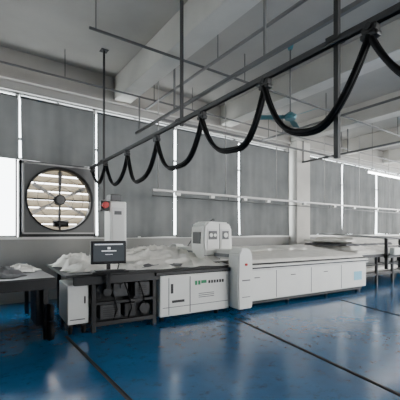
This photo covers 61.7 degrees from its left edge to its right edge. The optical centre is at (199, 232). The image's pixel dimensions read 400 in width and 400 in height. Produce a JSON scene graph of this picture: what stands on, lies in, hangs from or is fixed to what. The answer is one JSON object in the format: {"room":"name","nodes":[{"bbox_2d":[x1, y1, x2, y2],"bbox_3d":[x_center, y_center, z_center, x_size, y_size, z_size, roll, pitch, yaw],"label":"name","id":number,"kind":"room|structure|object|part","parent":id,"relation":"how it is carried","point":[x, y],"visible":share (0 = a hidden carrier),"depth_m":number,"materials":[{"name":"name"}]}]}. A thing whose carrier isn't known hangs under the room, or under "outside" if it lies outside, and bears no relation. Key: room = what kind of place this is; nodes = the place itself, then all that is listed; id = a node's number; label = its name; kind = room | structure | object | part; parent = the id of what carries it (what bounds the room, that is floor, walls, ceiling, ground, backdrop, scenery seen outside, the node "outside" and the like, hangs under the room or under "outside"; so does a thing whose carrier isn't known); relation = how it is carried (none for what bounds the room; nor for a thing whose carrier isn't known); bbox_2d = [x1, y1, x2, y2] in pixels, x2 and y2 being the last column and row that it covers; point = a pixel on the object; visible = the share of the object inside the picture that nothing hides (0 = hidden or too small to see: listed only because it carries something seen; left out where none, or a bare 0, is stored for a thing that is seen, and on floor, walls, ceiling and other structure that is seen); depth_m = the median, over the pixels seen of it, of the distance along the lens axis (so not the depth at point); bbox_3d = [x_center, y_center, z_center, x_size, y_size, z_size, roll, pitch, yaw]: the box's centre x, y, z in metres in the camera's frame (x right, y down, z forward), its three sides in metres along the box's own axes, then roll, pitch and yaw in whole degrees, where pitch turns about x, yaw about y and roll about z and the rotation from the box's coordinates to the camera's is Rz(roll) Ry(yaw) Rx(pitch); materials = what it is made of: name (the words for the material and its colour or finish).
{"room":"textile factory","nodes":[
{"label":"textile factory","id":0,"kind":"room"},
{"bbox_2d":[0,272,399,399],"bbox_3d":[5.685,1.500,4.957,25.600,0.200,14.200,0,0,-35],"label":"floor","id":1,"kind":"structure","parent":0,"point":[205,355],"depth_m":3.89,"materials":[{"name":"blue paint"}]},
{"bbox_2d":[0,263,55,340],"bbox_3d":[-3.595,0.923,4.332,2.880,0.955,2.020,0,0,-35],"label":"table","id":2,"kind":"object","parent":1,"relation":"on","point":[19,277],"visible":1,"depth_m":4.41,"materials":[{"name":"black metal"}]},
{"bbox_2d":[65,336,132,399],"bbox_3d":[-0.494,1.396,2.675,0.045,0.008,4.550,0,0,-35],"label":"cable","id":3,"kind":"object","parent":1,"relation":"on","point":[120,390],"visible":1,"depth_m":3.38,"materials":[{"name":"black plastic"}]},
{"bbox_2d":[46,194,367,334],"bbox_3d":[0.576,0.380,7.151,6.960,2.040,2.802,0,0,-32],"label":"machine","id":4,"kind":"object","parent":1,"relation":"on","point":[114,284],"visible":1,"depth_m":5.62,"materials":[{"name":"grey metal"}]},
{"bbox_2d":[90,241,125,264],"bbox_3d":[-1.273,0.270,4.666,0.480,0.320,0.060,0,0,-25],"label":"monitor","id":5,"kind":"object","parent":4,"relation":"on","point":[101,252],"depth_m":4.63,"materials":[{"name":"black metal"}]},
{"bbox_3d":[-1.700,1.000,5.717,1.250,0.800,2.060,0,0,-32],"label":"conveyor frame","id":6,"kind":"part","parent":4,"relation":"part of","materials":[{"name":"black metal"}]},
{"bbox_2d":[93,243,123,261],"bbox_3d":[-1.260,0.265,4.637,0.420,0.250,0.008,0,0,-25],"label":"screen","id":7,"kind":"object","parent":4,"relation":"on","point":[102,252],"depth_m":4.63,"materials":[{"name":"black glass"}]},
{"bbox_3d":[-1.279,0.565,4.679,0.050,0.430,0.050,0,0,-25],"label":"console post","id":8,"kind":"part","parent":4,"relation":"part of","materials":[{"name":"black metal"}]},
{"bbox_2d":[90,269,128,273],"bbox_3d":[-1.239,0.527,4.593,0.480,0.025,0.260,0,0,-25],"label":"keyboard","id":9,"kind":"object","parent":4,"relation":"on","point":[106,271],"depth_m":4.49,"materials":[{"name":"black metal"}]},
{"bbox_3d":[-1.339,-0.110,5.502,0.200,0.620,0.010,0,0,-32],"label":"tower panel","id":10,"kind":"part","parent":4,"relation":"part of","materials":[{"name":"white plastic"}]},
{"bbox_3d":[0.352,0.110,6.340,0.520,0.380,0.012,0,0,-32],"label":"head panel","id":11,"kind":"part","parent":4,"relation":"part of","materials":[{"name":"white plastic"}]},
{"bbox_3d":[1.690,0.650,7.841,4.250,0.100,2.110,0,0,-32],"label":"bed rail","id":12,"kind":"part","parent":4,"relation":"part of","materials":[{"name":"white plastic"}]},
{"bbox_2d":[234,317,399,395],"bbox_3d":[1.334,1.396,3.796,0.060,0.008,3.764,0,0,-24],"label":"cable","id":13,"kind":"object","parent":1,"relation":"on","point":[255,327],"visible":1,"depth_m":3.60,"materials":[{"name":"black plastic"}]},
{"bbox_2d":[304,233,399,282],"bbox_3d":[7.495,0.708,12.118,9.519,1.385,2.275,0,0,-35],"label":"table","id":14,"kind":"object","parent":1,"relation":"on","point":[369,246],"visible":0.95,"depth_m":9.54,"materials":[{"name":"white fabric"}]},
{"bbox_3d":[7.462,0.620,12.183,9.500,0.080,2.000,0,0,-35],"label":"rail","id":15,"kind":"part","parent":14,"relation":"part of","materials":[{"name":"grey metal"}]},
{"bbox_2d":[366,260,399,274],"bbox_3d":[7.421,1.120,12.154,9.000,0.020,1.700,0,0,-35],"label":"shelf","id":16,"kind":"object","parent":14,"relation":"attached to","point":[396,269],"depth_m":9.81,"materials":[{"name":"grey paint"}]},
{"bbox_3d":[5.473,0.575,9.496,0.860,0.850,0.100,0,0,-35],"label":"spreader frame","id":17,"kind":"part","parent":14,"relation":"part of","materials":[{"name":"grey metal"}]},
{"bbox_2d":[338,299,399,315],"bbox_3d":[3.522,1.396,5.213,0.052,0.008,3.875,0,0,-18],"label":"cable","id":18,"kind":"object","parent":1,"relation":"on","point":[338,299],"visible":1,"depth_m":6.26,"materials":[{"name":"black plastic"}]},
{"bbox_2d":[0,78,399,304],"bbox_3d":[1.713,-1.100,10.630,25.600,5.000,0.250,0,0,-35],"label":"wall","id":19,"kind":"structure","parent":0,"point":[37,253],"depth_m":7.37,"materials":[{"name":"paint"}]},
{"bbox_2d":[0,89,16,236],"bbox_3d":[-4.977,-1.385,5.940,3.060,2.930,0.060,0,0,-35],"label":"frame","id":20,"kind":"object","parent":19,"relation":"attached to","point":[1,90],"visible":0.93,"depth_m":6.78,"materials":[{"name":"silver metal"}]},
{"bbox_2d":[0,92,17,158],"bbox_3d":[-4.842,-2.087,5.773,3.014,1.285,0.107,0,0,-35],"label":"roller blind","id":21,"kind":"object","parent":19,"relation":"attached to","point":[8,102],"visible":1,"depth_m":6.53,"materials":[{"name":"fabric"}]},
{"bbox_2d":[17,93,93,164],"bbox_3d":[-3.085,-2.175,7.264,1.560,1.350,0.060,0,0,-35],"label":"frame","id":22,"kind":"object","parent":19,"relation":"attached to","point":[21,94],"visible":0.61,"depth_m":7.00,"materials":[{"name":"silver metal"}]},
{"bbox_2d":[18,160,95,237],"bbox_3d":[-3.003,-0.682,7.157,1.530,1.565,0.390,0,0,-35],"label":"exhaust fan","id":23,"kind":"object","parent":19,"relation":"attached to","point":[29,225],"visible":0.99,"depth_m":7.10,"materials":[{"name":"grey paint"}]},
{"bbox_3d":[-2.980,-0.200,7.167,0.300,0.140,0.140,0,0,-35],"label":"motor","id":24,"kind":"part","parent":23,"relation":"part of","materials":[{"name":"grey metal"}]},
{"bbox_2d":[20,95,93,166],"bbox_3d":[-2.978,-2.092,7.077,1.464,1.295,0.110,0,0,-35],"label":"roller blind","id":25,"kind":"object","parent":19,"relation":"attached to","point":[52,133],"visible":1,"depth_m":7.05,"materials":[{"name":"fabric"}]},
{"bbox_2d":[94,109,167,235],"bbox_3d":[-1.614,-1.385,8.294,2.030,2.930,0.060,0,0,-35],"label":"frame","id":26,"kind":"object","parent":19,"relation":"attached to","point":[101,111],"visible":0.27,"depth_m":7.97,"materials":[{"name":"silver metal"}]},
{"bbox_2d":[95,111,174,237],"bbox_3d":[-1.500,-1.312,8.114,2.034,2.855,0.106,0,0,-35],"label":"roller blind","id":27,"kind":"object","parent":19,"relation":"attached to","point":[147,215],"visible":0.74,"depth_m":8.13,"materials":[{"name":"fabric"}]},
{"bbox_2d":[114,0,260,102],"bbox_3d":[2.015,-3.340,2.388,0.400,0.520,13.600,0,0,-35],"label":"beam","id":28,"kind":"structure","parent":19,"relation":"attached to","point":[204,20],"depth_m":5.59,"materials":[{"name":"paint"}]},
{"bbox_2d":[0,46,399,168],"bbox_3d":[1.819,-3.310,10.478,25.000,0.580,0.120,0,0,-35],"label":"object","id":29,"kind":"structure","parent":19,"relation":"attached to","point":[8,72],"depth_m":7.56,"materials":[{"name":"paint"}]},
{"bbox_2d":[0,235,399,239],"bbox_3d":[1.802,0.105,10.503,25.000,0.050,0.060,0,0,-35],"label":"trim","id":30,"kind":"structure","parent":19,"relation":"attached to","point":[1,238],"depth_m":8.16,"materials":[{"name":"white plastic"}]},
{"bbox_2d":[174,126,233,235],"bbox_3d":[0.118,-1.385,9.507,2.200,2.930,0.060,0,0,-35],"label":"frame","id":31,"kind":"object","parent":19,"relation":"attached to","point":[176,126],"visible":0.13,"depth_m":9.32,"materials":[{"name":"silver metal"}]},
{"bbox_2d":[175,127,238,236],"bbox_3d":[0.253,-1.317,9.341,2.154,2.865,0.107,0,0,-35],"label":"roller blind","id":32,"kind":"object","parent":19,"relation":"attached to","point":[205,173],"visible":0.81,"depth_m":9.27,"materials":[{"name":"fabric"}]},
{"bbox_2d":[234,139,284,235],"bbox_3d":[1.949,-1.385,10.789,2.270,2.930,0.060,0,0,-35],"label":"frame","id":33,"kind":"object","parent":19,"relation":"attached to","point":[234,139],"visible":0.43,"depth_m":10.76,"materials":[{"name":"silver metal"}]},
{"bbox_2d":[238,141,289,235],"bbox_3d":[2.074,-1.323,10.620,2.228,2.834,0.101,0,0,-35],"label":"roller blind","id":34,"kind":"object","parent":19,"relation":"attached to","point":[257,163],"visible":0.93,"depth_m":10.51,"materials":[{"name":"fabric"}]},
{"bbox_2d":[289,140,309,244],"bbox_3d":[3.400,-0.840,11.445,0.700,4.480,0.350,0,0,-35],"label":"column","id":35,"kind":"structure","parent":19,"relation":"attached to","point":[299,172],"depth_m":11.26,"materials":[{"name":"paint"}]},
{"bbox_2d":[220,18,399,126],"bbox_3d":[4.579,-3.340,4.183,0.400,0.520,13.600,0,0,-35],"label":"beam","id":36,"kind":"structure","parent":19,"relation":"attached to","point":[316,76],"depth_m":7.04,"materials":[{"name":"paint"}]},
{"bbox_2d":[310,155,337,234],"bbox_3d":[4.493,-1.385,12.570,2.220,2.930,0.060,0,0,-35],"label":"frame","id":37,"kind":"object","parent":19,"relation":"attached to","point":[310,155],"visible":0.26,"depth_m":12.51,"materials":[{"name":"silver metal"}]},
{"bbox_2d":[310,157,341,234],"bbox_3d":[4.615,-1.327,12.403,2.135,2.805,0.094,0,0,-35],"label":"roller blind","id":38,"kind":"object","parent":19,"relation":"attached to","point":[322,220],"visible":0.88,"depth_m":12.43,"materials":[{"name":"fabric"}]},
{"bbox_2d":[290,90,399,141],"bbox_3d":[7.036,-3.340,5.904,0.400,0.520,13.600,0,0,-35],"label":"beam","id":39,"kind":"structure","parent":19,"relation":"attached to","point":[391,109],"depth_m":9.24,"materials":[{"name":"paint"}]},
{"bbox_2d":[338,161,371,234],"bbox_3d":[6.467,-1.385,13.952,2.600,2.930,0.060,0,0,-35],"label":"frame","id":40,"kind":"object","parent":19,"relation":"attached to","point":[338,161],"visible":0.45,"depth_m":13.89,"materials":[{"name":"silver metal"}]},
{"bbox_2d":[341,163,375,234],"bbox_3d":[6.566,-1.327,13.776,2.464,2.805,0.106,0,0,-35],"label":"roller blind","id":41,"kind":"object","parent":19,"relation":"attached to","point":[354,221],"visible":0.91,"depth_m":13.66,"materials":[{"name":"fabric"}]},
{"bbox_2d":[343,126,399,154],"bbox_3d":[9.535,-3.340,7.653,0.400,0.520,13.600,0,0,-35],"label":"beam","id":42,"kind":"structure","parent":19,"relation":"attached to","point":[381,137],"depth_m":12.05,"materials":[{"name":"paint"}]},
{"bbox_2d":[372,168,398,234],"bbox_3d":[8.515,-1.385,15.386,2.400,2.930,0.060,0,0,-35],"label":"frame","id":43,"kind":"object","parent":19,"relation":"attached to","point":[372,168],"visible":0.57,"depth_m":15.37,"materials":[{"name":"silver metal"}]},
{"bbox_2d":[377,170,399,233],"bbox_3d":[8.602,-1.337,15.192,2.304,2.785,0.098,0,0,-35],"label":"roller blind","id":44,"kind":"object","parent":19,"relation":"attached to","point":[388,188],"visible":0.91,"depth_m":15.06,"materials":[{"name":"fabric"}]},
{"bbox_2d":[383,148,399,163],"bbox_3d":[12.074,-3.340,9.431,0.400,0.520,13.600,0,0,-35],"label":"beam","id":45,"kind":"structure","parent":19,"relation":"attached to","point":[394,154],"depth_m":14.49,"materials":[{"name":"paint"}]},
{"bbox_2d":[0,0,399,162],"bbox_3d":[4.867,-3.235,6.124,23.000,0.730,10.450,0,0,-35],"label":"pipes","id":46,"kind":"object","parent":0,"point":[296,5],"depth_m":6.57,"materials":[{"name":"grey metal"}]},
{"bbox_2d":[89,0,399,199],"bbox_3d":[0.094,-2.075,3.758,0.155,3.050,8.450,0,0,-35],"label":"rail","id":47,"kind":"object","parent":46,"relation":"hanging from","point":[369,29],"visible":1,"depth_m":2.91,"materials":[{"name":"grey metal"}]},
{"bbox_2d":[135,0,399,162],"bbox_3d":[3.612,-2.965,5.825,6.000,1.270,9.400,0,0,-35],"label":"frame","id":48,"kind":"object","parent":46,"relation":"hanging from","point":[357,3],"visible":0.78,"depth_m":5.20,"materials":[{"name":"grey paint"}]},
{"bbox_2d":[152,81,399,212],"bbox_3d":[4.676,-2.209,11.454,14.000,2.782,0.070,0,0,-35],"label":"rail","id":49,"kind":"object","parent":46,"relation":"hanging from","point":[177,193],"visible":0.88,"depth_m":9.41,"materials":[{"name":"silver metal"}]},
{"bbox_2d":[260,44,317,127],"bbox_3d":[1.779,-2.885,6.507,1.144,1.430,0.991,0,0,26],"label":"ceiling fan","id":50,"kind":"object","parent":46,"relation":"hanging from","point":[290,116],"depth_m":6.38,"materials":[{"name":"teal metal"}]},
{"bbox_2d":[366,169,399,178],"bbox_3d":[5.906,-2.688,10.569,2.400,1.825,0.080,0,0,-35],"label":"lamp","id":51,"kind":"object","parent":46,"relation":"hanging from","point":[371,171],"visible":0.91,"depth_m":10.36,"materials":[{"name":"white plastic"}]},
{"bbox_2d":[0,0,399,150],"bbox_3d":[5.685,-3.700,4.957,25.600,0.200,14.200,0,0,-35],"label":"ceiling","id":52,"kind":"structure","parent":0,"point":[40,28],"depth_m":6.23,"materials":[{"name":"grey paint"}]}
]}

